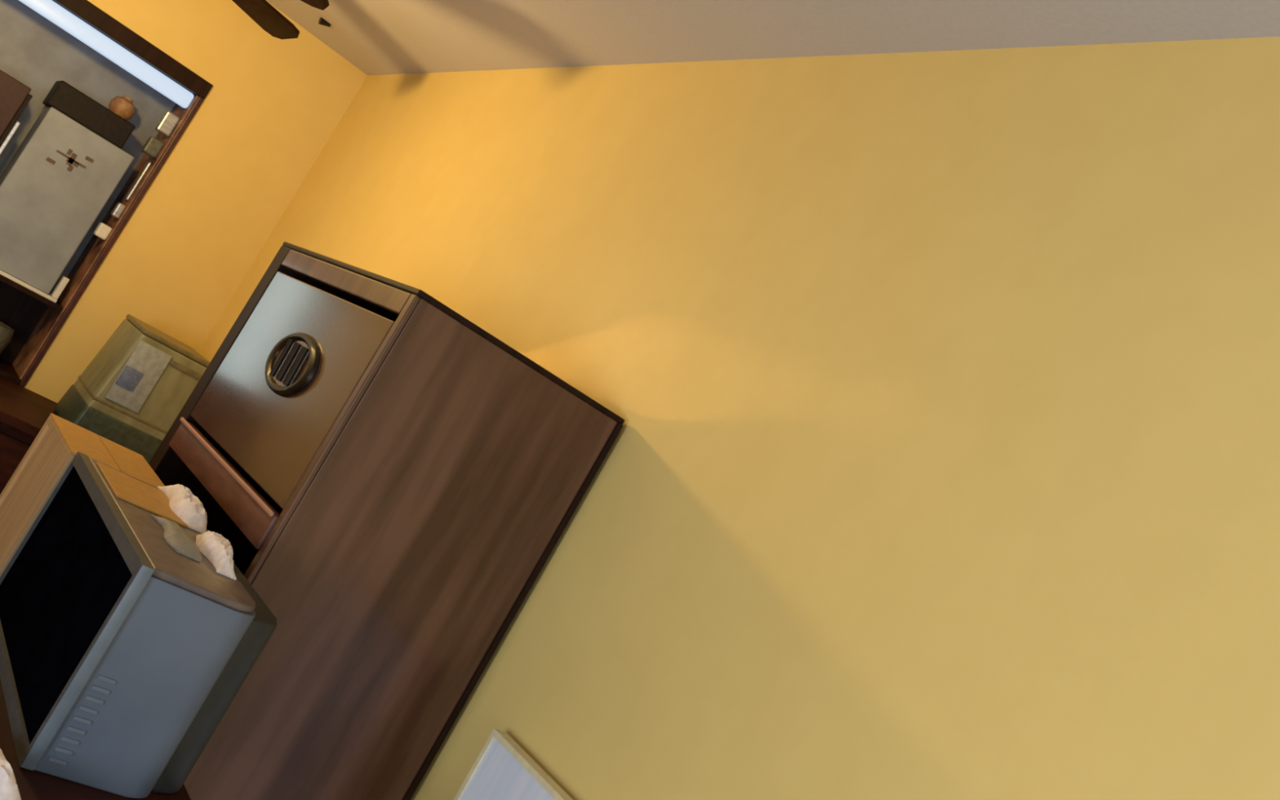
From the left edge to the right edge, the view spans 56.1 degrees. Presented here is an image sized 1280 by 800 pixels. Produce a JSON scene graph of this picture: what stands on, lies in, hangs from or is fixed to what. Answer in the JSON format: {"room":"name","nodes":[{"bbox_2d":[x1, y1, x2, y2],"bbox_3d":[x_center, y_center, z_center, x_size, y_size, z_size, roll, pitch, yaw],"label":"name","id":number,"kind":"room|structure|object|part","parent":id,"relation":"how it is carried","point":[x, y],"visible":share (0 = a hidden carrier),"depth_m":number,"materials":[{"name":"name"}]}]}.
{"room":"office","nodes":[
{"label":"office","id":0,"kind":"room"},
{"bbox_2d":[23,0,367,403],"bbox_3d":[-3.135,-1.162,4.123,3.620,2.500,0.420,33,-7,-34],"label":"wall","id":1,"kind":"structure","parent":0,"point":[273,104],"depth_m":4.83,"materials":[{"name":"yellow paint"}]},
{"bbox_2d":[0,0,213,386],"bbox_3d":[-2.476,-0.916,4.542,1.025,1.385,0.342,33,-7,-34],"label":"bookcase","id":2,"kind":"object","parent":1,"relation":"attached to","point":[43,42],"visible":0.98,"depth_m":4.72,"materials":[{"name":"brown wood"}]},
{"bbox_2d":[0,321,13,353],"bbox_3d":[-2.546,-0.247,4.668,0.170,0.140,0.170,33,-7,-34],"label":"bowl","id":3,"kind":"object","parent":2,"relation":"on","point":[6,333],"visible":1,"depth_m":4.66,"materials":[{"name":"green ceramic"}]},
{"bbox_2d":[0,69,32,155],"bbox_3d":[-2.537,-0.928,4.502,0.195,0.662,0.200,33,-7,-34],"label":"book","id":4,"kind":"object","parent":2,"relation":"on","point":[15,95],"visible":1,"depth_m":4.47,"materials":[{"name":"red fabric"}]},
{"bbox_3d":[-2.661,-0.604,4.514,0.971,0.020,0.299,33,-7,-34],"label":"shelf","id":5,"kind":"part","parent":2,"relation":"part of","materials":[{"name":"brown wood"}]},
{"bbox_2d":[0,106,133,302],"bbox_3d":[-2.316,-0.774,4.674,0.415,0.644,0.212,33,-7,-34],"label":"book","id":6,"kind":"object","parent":2,"relation":"on","point":[60,179],"visible":1,"depth_m":4.61,"materials":[{"name":"grey paper"}]},
{"bbox_2d":[0,269,57,302],"bbox_3d":[-2.471,-0.501,4.644,0.415,0.013,0.212,33,-7,-34],"label":"shelf","id":7,"kind":"object","parent":6,"relation":"on","point":[11,274],"depth_m":4.62,"materials":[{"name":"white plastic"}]},
{"bbox_2d":[42,80,134,148],"bbox_3d":[-2.152,-1.114,4.687,0.300,0.106,0.180,33,-7,-34],"label":"case","id":8,"kind":"object","parent":6,"relation":"on","point":[63,97],"visible":0.86,"depth_m":4.61,"materials":[{"name":"plastic"}]},
{"bbox_2d":[108,94,135,119],"bbox_3d":[-2.061,-1.166,4.781,0.100,0.090,0.100,33,-7,-34],"label":"clay pot","id":9,"kind":"object","parent":8,"relation":"on","point":[123,107],"visible":0.85,"depth_m":4.75,"materials":[{"name":"orange ceramic"}]},
{"bbox_2d":[18,0,193,108],"bbox_3d":[-2.120,-1.402,4.496,0.965,0.067,0.035,33,-7,-34],"label":"strip light","id":10,"kind":"object","parent":2,"relation":"attached to","point":[51,10],"depth_m":4.57,"materials":[{"name":"white"}]},
{"bbox_2d":[197,36,1279,799],"bbox_3d":[0.131,0.475,2.070,0.120,2.500,7.320,33,-7,-34],"label":"wall","id":11,"kind":"structure","parent":0,"point":[944,461],"depth_m":2.00,"materials":[{"name":"yellow paint"}]},
{"bbox_2d":[266,0,1279,75],"bbox_3d":[-0.484,-1.476,1.185,3.740,0.100,7.320,33,-7,-34],"label":"ceiling","id":12,"kind":"structure","parent":0,"point":[376,37],"depth_m":2.79,"materials":[{"name":"paint"}]},
{"bbox_2d":[231,0,328,39],"bbox_3d":[-1.414,-1.522,3.489,1.241,0.300,1.234,33,-7,-34],"label":"ceiling fan","id":13,"kind":"object","parent":12,"relation":"hanging from","point":[263,13],"visible":1,"depth_m":3.91,"materials":[{"name":"brown wood"}]},
{"bbox_3d":[-1.272,-1.296,3.813,0.121,0.054,0.498,27,-6,30],"label":"blade","id":14,"kind":"part","parent":13,"relation":"part of","materials":[{"name":"brown wood"}]},
{"bbox_3d":[-1.087,-1.237,3.386,0.498,0.054,0.121,29,-6,12],"label":"blade","id":15,"kind":"part","parent":13,"relation":"part of","materials":[{"name":"brown wood"}]},
{"bbox_2d":[318,17,330,26],"bbox_3d":[-1.211,-1.448,4.608,0.047,0.035,0.028,33,-7,-34],"label":"ceiling hook","id":16,"kind":"object","parent":12,"relation":"attached to","point":[322,21],"visible":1,"depth_m":4.60,"materials":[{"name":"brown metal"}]},
{"bbox_3d":[-1.766,0.773,0.939,3.740,0.100,7.320,33,-7,-34],"label":"floor","id":17,"kind":"structure","parent":0,"visible":0},
{"bbox_2d":[0,376,57,494],"bbox_3d":[-2.814,0.034,3.924,2.295,0.710,0.736,33,-7,-34],"label":"writing desk","id":18,"kind":"object","parent":17,"relation":"on","point":[24,412],"visible":0.02,"depth_m":4.02,"materials":[{"name":"brown wood"}]},
{"bbox_3d":[-1.974,0.309,4.119,0.590,0.180,0.018,33,-7,-34],"label":"drawer","id":19,"kind":"part","parent":18,"relation":"part of","materials":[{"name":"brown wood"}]},
{"bbox_2d":[54,314,209,463],"bbox_3d":[-1.877,-0.043,4.451,0.326,0.446,0.393,33,-7,-34],"label":"storage bin","id":20,"kind":"object","parent":18,"relation":"on","point":[134,389],"visible":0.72,"depth_m":4.31,"materials":[{"name":"green plastic"}]},
{"bbox_3d":[-1.759,-0.219,4.485,0.276,0.018,0.380,33,-7,-34],"label":"lid","id":21,"kind":"part","parent":20,"relation":"part of","materials":[{"name":"green plastic"}]},
{"bbox_2d":[0,679,191,799],"bbox_3d":[-1.211,0.731,1.893,0.575,0.700,1.390,33,-7,-34],"label":"table","id":22,"kind":"object","parent":17,"relation":"on","point":[33,784],"visible":0.02,"depth_m":1.67,"materials":[{"name":"brown wood"}]},
{"bbox_2d":[0,748,21,799],"bbox_3d":[-0.853,0.477,1.577,0.189,0.032,0.060,25,-7,42],"label":"tissue","id":23,"kind":"object","parent":22,"relation":"on","point":[9,790],"visible":1,"depth_m":1.54,"materials":[{"name":"white paper"}]},
{"bbox_2d":[0,413,164,577],"bbox_3d":[-1.137,0.242,2.385,0.205,0.311,0.332,33,-7,-34],"label":"carton","id":24,"kind":"object","parent":22,"relation":"on","point":[37,476],"visible":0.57,"depth_m":2.33,"materials":[{"name":"brown cardboard"}]},
{"bbox_2d":[0,451,276,798],"bbox_3d":[-0.850,0.359,1.999,0.264,0.317,0.649,33,-7,-34],"label":"television","id":25,"kind":"object","parent":22,"relation":"on","point":[123,653],"visible":0.8,"depth_m":1.76,"materials":[{"name":"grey plastic"}]},
{"bbox_2d":[96,462,188,528],"bbox_3d":[-0.888,0.167,2.135,0.132,0.004,0.225,33,-7,-34],"label":"manila folder","id":26,"kind":"object","parent":25,"relation":"on","point":[131,490],"visible":0.96,"depth_m":2.12,"materials":[{"name":"orange paper"}]},
{"bbox_2d":[151,514,201,562],"bbox_3d":[-0.749,0.219,1.948,0.060,0.015,0.192,33,-7,-34],"label":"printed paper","id":27,"kind":"object","parent":25,"relation":"on","point":[174,535],"visible":1,"depth_m":1.91,"materials":[{"name":"beige paper"}]},
{"bbox_2d":[156,484,207,533],"bbox_3d":[-0.832,0.186,2.200,0.065,0.038,0.248,33,-7,-34],"label":"crumpled paper","id":28,"kind":"object","parent":25,"relation":"on","point":[188,507],"visible":0.98,"depth_m":2.14,"materials":[{"name":"white paper"}]},
{"bbox_2d":[195,530,236,580],"bbox_3d":[-0.691,0.245,1.974,0.055,0.032,0.202,33,-7,-34],"label":"crumpled paper","id":29,"kind":"object","parent":25,"relation":"on","point":[215,547],"visible":0.99,"depth_m":1.94,"materials":[{"name":"white paper"}]},
{"bbox_2d":[148,241,624,799],"bbox_3d":[-0.844,0.508,2.626,0.552,1.587,0.892,33,-7,-34],"label":"armoire","id":30,"kind":"object","parent":17,"relation":"on","point":[393,479],"visible":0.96,"depth_m":2.32,"materials":[{"name":"brown wood"}]},
{"bbox_3d":[-0.872,0.162,2.493,0.026,0.068,0.783,33,-7,-34],"label":"moulding","id":31,"kind":"part","parent":30,"relation":"part of","materials":[{"name":"brown wood"}]},
{"bbox_2d":[227,460,283,514],"bbox_3d":[-0.697,0.297,2.640,0.500,0.020,0.784,33,-7,-34],"label":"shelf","id":32,"kind":"object","parent":30,"relation":"attached to","point":[233,463],"depth_m":2.72,"materials":[{"name":"brown wood"}]},
{"bbox_3d":[-1.060,0.430,2.964,0.523,1.573,0.075,33,-7,-34],"label":"panel","id":33,"kind":"part","parent":30,"relation":"part of","materials":[{"name":"brown wood"}]},
{"bbox_3d":[-0.748,-0.050,2.520,0.020,0.397,0.779,33,-7,-34],"label":"door","id":34,"kind":"part","parent":30,"relation":"part of","materials":[{"name":"brown wood"}]},
{"bbox_3d":[-0.719,-0.074,2.481,0.023,0.139,0.278,33,-7,-34],"label":"handle","id":35,"kind":"part","parent":30,"relation":"part of","materials":[{"name":"brown metal"}]},
{"bbox_3d":[-0.798,0.488,2.132,0.012,1.572,0.025,33,-7,-34],"label":"corner post","id":36,"kind":"part","parent":30,"relation":"part of","materials":[{"name":"brown wood"}]},
{"bbox_3d":[-0.632,-0.255,2.541,0.020,0.044,0.784,33,-7,-34],"label":"rail","id":37,"kind":"part","parent":30,"relation":"part of","materials":[{"name":"brown wood"}]},
{"bbox_3d":[-0.660,0.637,2.776,0.012,1.573,0.892,33,-7,-34],"label":"panel","id":38,"kind":"part","parent":30,"relation":"part of","materials":[{"name":"brown wood"}]},
{"bbox_2d":[453,728,573,799],"bbox_3d":[-0.331,1.099,1.961,0.032,0.945,0.630,33,-7,-34],"label":"picture frame","id":39,"kind":"object","parent":17,"relation":"on","point":[502,770],"visible":1,"depth_m":2.18,"materials":[{"name":"white wood"}]},
{"bbox_3d":[-0.331,1.098,1.961,0.023,0.921,0.606,33,-7,-34],"label":"panel","id":40,"kind":"part","parent":39,"relation":"part of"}
]}

